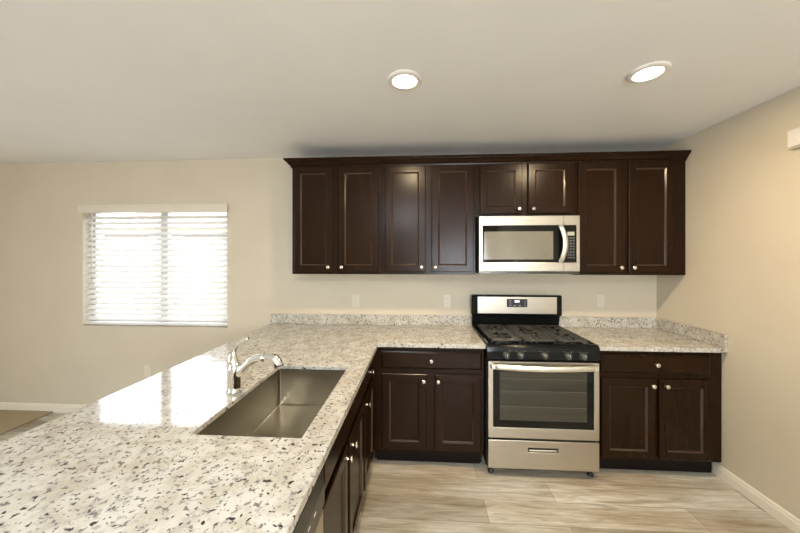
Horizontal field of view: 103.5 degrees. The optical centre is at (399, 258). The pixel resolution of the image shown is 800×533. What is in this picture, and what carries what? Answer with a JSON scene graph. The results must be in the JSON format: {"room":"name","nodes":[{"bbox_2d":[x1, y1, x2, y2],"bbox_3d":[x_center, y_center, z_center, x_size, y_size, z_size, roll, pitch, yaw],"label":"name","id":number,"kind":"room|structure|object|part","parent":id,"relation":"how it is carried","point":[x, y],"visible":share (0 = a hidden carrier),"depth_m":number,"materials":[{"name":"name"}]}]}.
{"room":"kitchen","nodes":[
{"label":"kitchen","id":0,"kind":"room"},
{"bbox_2d":[0,158,656,404],"bbox_3d":[-1.534,0.287,3.105,7.946,2.484,0.150,0,0,3],"label":"wall","id":1,"kind":"structure","parent":0,"point":[49,353],"depth_m":3.08,"materials":[{"name":"paint"}]},
{"bbox_2d":[0,402,84,412],"bbox_3d":[-3.134,1.488,3.119,4.450,0.082,0.014,0,0,3],"label":"baseboard","id":2,"kind":"structure","parent":1,"relation":"attached to","point":[56,408],"depth_m":3.14,"materials":[{"name":"paint"}]},
{"bbox_2d":[144,365,150,376],"bbox_3d":[-2.465,1.099,3.082,0.070,0.116,0.007,0,0,3],"label":"wall outlet","id":3,"kind":"object","parent":1,"relation":"attached to","point":[147,368],"visible":0.98,"depth_m":3.08,"materials":[{"name":"plastic"}]},
{"bbox_2d":[91,213,226,322],"bbox_3d":[-2.396,0.074,3.182,1.481,1.176,0.050,0,0,3],"label":"window","id":4,"kind":"structure","parent":1,"relation":"in","point":[93,214],"depth_m":3.19,"materials":[{"name":"plastic"}]},
{"bbox_2d":[78,203,227,325],"bbox_3d":[-2.411,0.064,3.105,1.525,1.181,0.088,0,0,3],"label":"window blind","id":5,"kind":"object","parent":4,"relation":"attached to","point":[222,207],"visible":0.84,"depth_m":3.11,"materials":[{"name":"white plastic"}]},
{"bbox_3d":[-3.002,0.089,3.182,0.003,1.090,0.002,0,0,3],"label":"ladder cord","id":6,"kind":"part","parent":5,"relation":"part of","materials":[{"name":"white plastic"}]},
{"bbox_3d":[-2.400,0.642,3.118,1.469,0.024,0.048,0,0,3],"label":"rail","id":7,"kind":"part","parent":5,"relation":"part of","materials":[{"name":"white plastic"}]},
{"bbox_3d":[-2.346,0.089,3.143,0.003,1.090,0.002,0,0,3],"label":"ladder cord","id":8,"kind":"part","parent":5,"relation":"part of","materials":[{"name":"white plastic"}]},
{"bbox_2d":[292,166,381,273],"bbox_3d":[-0.526,-0.327,2.791,0.766,0.918,0.355,0,0,3],"label":"upper cabinet","id":9,"kind":"object","parent":1,"relation":"attached to","point":[337,211],"visible":0.98,"depth_m":2.65,"materials":[{"name":"brown wood"}]},
{"bbox_3d":[-0.727,-0.329,2.664,0.336,0.878,0.020,0,0,3],"label":"door","id":10,"kind":"part","parent":9,"relation":"part of","materials":[{"name":"brown wood"}]},
{"bbox_3d":[-0.347,-0.329,2.641,0.340,0.878,0.020,0,0,3],"label":"door","id":11,"kind":"part","parent":9,"relation":"part of","materials":[{"name":"brown wood"}]},
{"bbox_2d":[352,295,358,306],"bbox_3d":[-0.416,0.398,2.958,0.070,0.116,0.007,0,0,3],"label":"wall outlet","id":12,"kind":"object","parent":1,"relation":"attached to","point":[355,298],"visible":1,"depth_m":2.96,"materials":[{"name":"plastic"}]},
{"bbox_2d":[271,313,470,325],"bbox_3d":[-0.288,0.569,2.944,1.880,0.093,0.020,0,0,3],"label":"backsplash","id":13,"kind":"structure","parent":1,"relation":"attached to","point":[288,318],"depth_m":2.93,"materials":[{"name":"stone"}]},
{"bbox_2d":[382,164,474,274],"bbox_3d":[0.243,-0.327,2.744,0.768,0.918,0.355,0,0,3],"label":"upper cabinet","id":14,"kind":"object","parent":1,"relation":"attached to","point":[428,212],"visible":0.99,"depth_m":2.60,"materials":[{"name":"brown wood"}]},
{"bbox_3d":[0.043,-0.329,2.618,0.335,0.878,0.020,0,0,3],"label":"door","id":15,"kind":"part","parent":14,"relation":"part of","materials":[{"name":"brown wood"}]},
{"bbox_3d":[0.431,-0.329,2.594,0.340,0.878,0.020,0,0,3],"label":"door","id":16,"kind":"part","parent":14,"relation":"part of","materials":[{"name":"brown wood"}]},
{"bbox_2d":[443,295,450,306],"bbox_3d":[0.432,0.394,2.907,0.070,0.116,0.007,0,0,3],"label":"wall outlet","id":17,"kind":"object","parent":1,"relation":"attached to","point":[446,298],"visible":1,"depth_m":2.90,"materials":[{"name":"plastic"}]},
{"bbox_2d":[283,150,690,167],"bbox_3d":[0.650,-0.804,2.717,3.235,0.068,0.358,0,0,3],"label":"crown molding","id":18,"kind":"structure","parent":1,"relation":"attached to","point":[670,155],"depth_m":2.55,"materials":[{"name":"brown wood"}]},
{"bbox_2d":[475,163,574,218],"bbox_3d":[1.022,-0.562,2.697,0.788,0.447,0.355,0,0,3],"label":"upper cabinet","id":19,"kind":"object","parent":1,"relation":"attached to","point":[532,189],"visible":0.91,"depth_m":2.55,"materials":[{"name":"brown wood"}]},
{"bbox_3d":[0.820,-0.565,2.571,0.337,0.405,0.020,0,0,3],"label":"door","id":20,"kind":"part","parent":19,"relation":"part of","materials":[{"name":"brown wood"}]},
{"bbox_2d":[475,216,579,273],"bbox_3d":[1.022,-0.106,2.646,0.772,0.456,0.453,0,0,3],"label":"microwave","id":21,"kind":"object","parent":19,"relation":"attached to","point":[503,244],"visible":0.99,"depth_m":2.48,"materials":[{"name":"silver metal"}]},
{"bbox_3d":[0.967,-0.115,2.492,0.622,0.291,0.024,0,0,3],"label":"glass","id":22,"kind":"part","parent":21,"relation":"part of","materials":[{"name":"black glass"}]},
{"bbox_3d":[1.257,-0.115,2.434,0.034,0.293,0.069,0,0,-26],"label":"handle","id":23,"kind":"part","parent":21,"relation":"part of","materials":[{"name":"metal"}]},
{"bbox_3d":[1.339,-0.116,2.470,0.119,0.436,0.028,0,0,3],"label":"control panel","id":24,"kind":"part","parent":21,"relation":"part of","materials":[{"name":"silver metal"}]},
{"bbox_3d":[1.207,-0.565,2.547,0.341,0.405,0.020,0,0,3],"label":"door","id":25,"kind":"part","parent":19,"relation":"part of","materials":[{"name":"brown wood"}]},
{"bbox_2d":[596,295,603,307],"bbox_3d":[1.792,0.384,2.825,0.070,0.116,0.007,0,0,3],"label":"wall outlet","id":26,"kind":"object","parent":1,"relation":"attached to","point":[599,298],"visible":1,"depth_m":2.82,"materials":[{"name":"plastic"}]},
{"bbox_2d":[559,316,655,327],"bbox_3d":[1.836,0.569,2.816,0.840,0.093,0.020,0,0,3],"label":"backsplash","id":27,"kind":"structure","parent":1,"relation":"attached to","point":[565,321],"depth_m":2.81,"materials":[{"name":"stone"}]},
{"bbox_2d":[571,161,684,274],"bbox_3d":[1.842,-0.327,2.648,0.848,0.918,0.355,0,0,3],"label":"upper cabinet","id":28,"kind":"object","parent":1,"relation":"attached to","point":[632,214],"visible":0.93,"depth_m":2.50,"materials":[{"name":"brown wood"}]},
{"bbox_3d":[1.600,-0.329,2.524,0.341,0.878,0.020,0,0,3],"label":"door","id":29,"kind":"part","parent":28,"relation":"part of","materials":[{"name":"brown wood"}]},
{"bbox_3d":[1.985,-0.329,2.501,0.337,0.878,0.020,0,0,3],"label":"door","id":30,"kind":"part","parent":28,"relation":"part of","materials":[{"name":"brown wood"}]},
{"bbox_2d":[0,413,794,532],"bbox_3d":[-1.737,1.589,-0.264,7.946,0.120,7.000,0,0,3],"label":"floor","id":31,"kind":"structure","parent":0,"point":[400,496],"depth_m":1.99,"materials":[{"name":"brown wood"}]},
{"bbox_2d":[0,410,52,434],"bbox_3d":[-4.587,1.521,-0.090,1.905,0.015,6.564,0,0,3],"label":"carpet","id":32,"kind":"object","parent":31,"relation":"on","point":[9,419],"visible":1,"depth_m":3.00,"materials":[{"name":"beige carpet"}]},
{"bbox_2d":[292,470,324,532],"bbox_3d":[-0.570,1.096,0.739,0.618,0.863,0.604,0,0,3],"label":"dishwasher","id":33,"kind":"object","parent":31,"relation":"on","point":[310,520],"visible":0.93,"depth_m":0.93,"materials":[{"name":"silver metal"}]},
{"bbox_3d":[-0.281,1.111,0.722,0.034,0.607,0.604,0,0,3],"label":"door","id":34,"kind":"part","parent":33,"relation":"part of","materials":[{"name":"silver metal"}]},
{"bbox_2d":[322,381,363,532],"bbox_3d":[-0.536,1.087,1.468,0.662,0.882,0.819,0,0,3],"label":"base cabinet","id":35,"kind":"object","parent":31,"relation":"on","point":[343,468],"visible":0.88,"depth_m":1.40,"materials":[{"name":"brown wood"}]},
{"bbox_3d":[-0.256,1.118,1.248,0.020,0.549,0.365,0,0,3],"label":"door","id":36,"kind":"part","parent":35,"relation":"part of","materials":[{"name":"brown wood"}]},
{"bbox_3d":[-0.244,0.742,1.450,0.020,0.131,0.770,0,0,3],"label":"false drawer","id":37,"kind":"part","parent":35,"relation":"part of","materials":[{"name":"brown wood"}]},
{"bbox_3d":[-0.222,0.889,1.400,0.028,0.031,0.031,0,0,3],"label":"knob","id":38,"kind":"part","parent":35,"relation":"part of","materials":[{"name":"silver metal"}]},
{"bbox_3d":[-0.232,1.118,1.654,0.020,0.549,0.360,0,0,3],"label":"door","id":39,"kind":"part","parent":35,"relation":"part of","materials":[{"name":"brown wood"}]},
{"bbox_2d":[361,357,373,490],"bbox_3d":[-0.478,1.087,2.421,0.662,0.882,1.084,0,0,3],"label":"base cabinet","id":40,"kind":"object","parent":31,"relation":"on","point":[367,400],"visible":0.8,"depth_m":2.05,"materials":[{"name":"brown wood"}]},
{"bbox_2d":[0,323,485,532],"bbox_3d":[-0.362,0.630,1.647,1.872,0.030,2.619,0,0,3],"label":"countertop","id":41,"kind":"structure","parent":40,"relation":"on","point":[131,459],"depth_m":1.01,"materials":[{"name":"stone"}]},
{"bbox_2d":[226,337,283,393],"bbox_3d":[-0.669,0.489,1.459,0.268,0.252,0.068,0,0,3],"label":"faucet","id":42,"kind":"object","parent":41,"relation":"on","point":[235,369],"visible":1,"depth_m":1.45,"materials":[{"name":"silver metal"}]},
{"bbox_3d":[-0.750,0.435,1.464,0.102,0.144,0.046,0,0,3],"label":"lever handle","id":43,"kind":"part","parent":42,"relation":"part of","materials":[{"name":"silver metal"}]},
{"bbox_3d":[-0.708,0.504,1.462,0.168,0.135,0.041,0,0,3],"label":"spout","id":44,"kind":"part","parent":42,"relation":"part of","materials":[{"name":"silver metal"}]},
{"bbox_2d":[196,369,345,437],"bbox_3d":[-0.516,0.737,1.448,0.397,0.207,0.707,0,0,3],"label":"sink","id":45,"kind":"object","parent":41,"relation":"in","point":[285,404],"visible":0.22,"depth_m":1.67,"materials":[{"name":"metal"}]},
{"bbox_3d":[-0.207,0.742,2.065,0.020,0.131,0.357,0,0,3],"label":"drawer","id":46,"kind":"part","parent":40,"relation":"part of","materials":[{"name":"brown wood"}]},
{"bbox_2d":[373,347,483,463],"bbox_3d":[0.222,1.087,2.592,0.806,0.882,0.656,0,0,3],"label":"base cabinet","id":47,"kind":"object","parent":31,"relation":"on","point":[429,402],"visible":0.98,"depth_m":2.30,"materials":[{"name":"brown wood"}]},
{"bbox_3d":[0.032,1.118,2.314,0.327,0.549,0.020,0,0,3],"label":"door","id":48,"kind":"part","parent":47,"relation":"part of","materials":[{"name":"brown wood"}]},
{"bbox_3d":[0.227,0.742,2.303,0.733,0.131,0.020,0,0,3],"label":"drawer","id":49,"kind":"part","parent":47,"relation":"part of","materials":[{"name":"brown wood"}]},
{"bbox_3d":[0.419,1.118,2.291,0.334,0.549,0.020,0,0,3],"label":"door","id":50,"kind":"part","parent":47,"relation":"part of","materials":[{"name":"brown wood"}]},
{"bbox_2d":[471,294,599,476],"bbox_3d":[1.013,0.926,2.488,0.784,1.204,0.733,0,0,3],"label":"gas range","id":51,"kind":"object","parent":31,"relation":"on","point":[541,377],"visible":0.99,"depth_m":2.19,"materials":[{"name":"silver metal"}]},
{"bbox_3d":[0.739,0.672,2.183,0.052,0.052,0.034,0,0,3],"label":"knob","id":52,"kind":"part","parent":51,"relation":"part of","materials":[{"name":"silver metal"}]},
{"bbox_3d":[1.032,0.394,2.784,0.178,0.072,0.002,0,0,3],"label":"display panel","id":53,"kind":"part","parent":51,"relation":"part of","materials":[{"name":"black plastic"}]},
{"bbox_3d":[0.836,0.672,2.177,0.052,0.052,0.034,0,0,3],"label":"knob","id":54,"kind":"part","parent":51,"relation":"part of","materials":[{"name":"silver metal"}]},
{"bbox_2d":[472,325,596,344],"bbox_3d":[1.013,0.617,2.521,0.763,0.034,0.610,0,0,3],"label":"cooktop","id":55,"kind":"object","parent":51,"relation":"in","point":[489,334],"depth_m":2.40,"materials":[{"name":"black metal"}]},
{"bbox_3d":[0.994,1.367,2.212,0.752,0.198,0.050,0,0,3],"label":"storage drawer","id":56,"kind":"part","parent":51,"relation":"part of","materials":[{"name":"silver metal"}]},
{"bbox_3d":[0.993,1.337,2.195,0.192,0.014,0.012,0,0,3],"label":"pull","id":57,"kind":"part","parent":51,"relation":"part of","materials":[{"name":"silver metal"}]},
{"bbox_3d":[0.994,0.987,2.212,0.752,0.534,0.050,0,0,3],"label":"oven door","id":58,"kind":"part","parent":51,"relation":"part of","materials":[{"name":"silver metal"}]},
{"bbox_3d":[0.994,0.657,2.214,0.763,0.109,0.059,0,0,3],"label":"control panel","id":59,"kind":"part","parent":51,"relation":"part of","materials":[{"name":"black metal"}]},
{"bbox_3d":[0.994,0.974,2.208,0.682,0.412,0.038,0,0,3],"label":"glass","id":60,"kind":"part","parent":51,"relation":"part of","materials":[{"name":"black glass"}]},
{"bbox_3d":[0.997,0.672,2.167,0.052,0.052,0.034,0,0,3],"label":"knob","id":61,"kind":"part","parent":51,"relation":"part of","materials":[{"name":"silver metal"}]},
{"bbox_3d":[0.991,0.750,2.154,0.716,0.041,0.064,0,0,3],"label":"handle","id":62,"kind":"part","parent":51,"relation":"part of","materials":[{"name":"metal"}]},
{"bbox_3d":[1.157,0.672,2.157,0.052,0.052,0.034,0,0,3],"label":"knob","id":63,"kind":"part","parent":51,"relation":"part of","materials":[{"name":"silver metal"}]},
{"bbox_3d":[1.258,0.672,2.151,0.052,0.052,0.034,0,0,3],"label":"knob","id":64,"kind":"part","parent":51,"relation":"part of","materials":[{"name":"silver metal"}]},
{"bbox_2d":[597,351,721,472],"bbox_3d":[1.829,1.087,2.496,0.844,0.882,0.656,0,0,3],"label":"base cabinet","id":65,"kind":"object","parent":31,"relation":"on","point":[659,411],"visible":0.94,"depth_m":2.20,"materials":[{"name":"brown wood"}]},
{"bbox_3d":[1.601,1.123,2.220,0.362,0.558,0.020,0,0,3],"label":"door","id":66,"kind":"part","parent":65,"relation":"part of","materials":[{"name":"brown wood"}]},
{"bbox_2d":[563,327,727,352],"bbox_3d":[1.828,0.630,2.502,0.860,0.030,0.647,0,0,3],"label":"countertop","id":67,"kind":"structure","parent":65,"relation":"on","point":[607,339],"depth_m":2.37,"materials":[{"name":"stone"}]},
{"bbox_3d":[1.784,0.740,2.209,0.729,0.136,0.020,0,0,3],"label":"drawer","id":68,"kind":"part","parent":65,"relation":"part of","materials":[{"name":"brown wood"}]},
{"bbox_3d":[1.978,1.123,2.197,0.339,0.558,0.020,0,0,3],"label":"door","id":69,"kind":"part","parent":65,"relation":"part of","materials":[{"name":"brown wood"}]},
{"bbox_2d":[0,0,799,163],"bbox_3d":[-1.737,-1.014,-0.264,7.946,0.120,7.000,0,0,3],"label":"ceiling","id":70,"kind":"structure","parent":0,"point":[81,80],"depth_m":1.62,"materials":[{"name":"paint"}]},
{"bbox_2d":[387,69,421,89],"bbox_3d":[0.025,-0.948,1.687,0.186,0.014,0.186,0,0,3],"label":"recessed light","id":71,"kind":"object","parent":70,"relation":"in","point":[404,79],"visible":1,"depth_m":1.67,"materials":[{"name":"white plastic"}]},
{"bbox_2d":[626,61,671,82],"bbox_3d":[1.270,-0.948,1.616,0.186,0.014,0.186,0,0,3],"label":"recessed light","id":72,"kind":"object","parent":70,"relation":"in","point":[647,72],"visible":1,"depth_m":1.60,"materials":[{"name":"white plastic"}]},
{"bbox_2d":[657,86,799,518],"bbox_3d":[2.154,0.287,-0.498,0.150,2.484,6.600,0,0,3],"label":"wall","id":73,"kind":"structure","parent":0,"point":[740,281],"depth_m":2.01,"materials":[{"name":"paint"}]},
{"bbox_2d":[655,317,727,347],"bbox_3d":[2.247,0.569,2.477,0.020,0.093,0.647,0,0,3],"label":"backsplash","id":74,"kind":"structure","parent":73,"relation":"attached to","point":[710,337],"depth_m":2.39,"materials":[{"name":"stone"}]},
{"bbox_2d":[712,462,799,532],"bbox_3d":[2.056,1.488,-0.765,0.014,0.082,6.055,0,0,3],"label":"baseboard","id":75,"kind":"structure","parent":73,"relation":"attached to","point":[779,513],"depth_m":1.95,"materials":[{"name":"paint"}]},
{"bbox_2d":[787,127,799,149],"bbox_3d":[2.186,-0.664,1.634,0.041,0.102,0.300,0,0,3],"label":"door chime","id":76,"kind":"object","parent":73,"relation":"attached to","point":[793,136],"visible":1,"depth_m":1.74,"materials":[{"name":"white plastic"}]},
{"label":"outside","id":77,"kind":"structure","parent":0,"visible":0},
{"bbox_3d":[-4.726,1.704,15.349,31.000,0.250,23.790,0,0,3],"label":"ground","id":78,"kind":"structure","parent":77,"visible":0},
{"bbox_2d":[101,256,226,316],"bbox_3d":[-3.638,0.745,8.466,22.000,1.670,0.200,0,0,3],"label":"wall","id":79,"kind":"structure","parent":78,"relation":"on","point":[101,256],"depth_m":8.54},
{"bbox_2d":[101,212,226,252],"bbox_3d":[-5.482,-0.721,15.270,13.500,4.600,6.840,0,0,3],"label":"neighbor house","id":80,"kind":"structure","parent":78,"relation":"on","point":[192,213],"depth_m":12.21,"materials":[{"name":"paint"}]}
]}

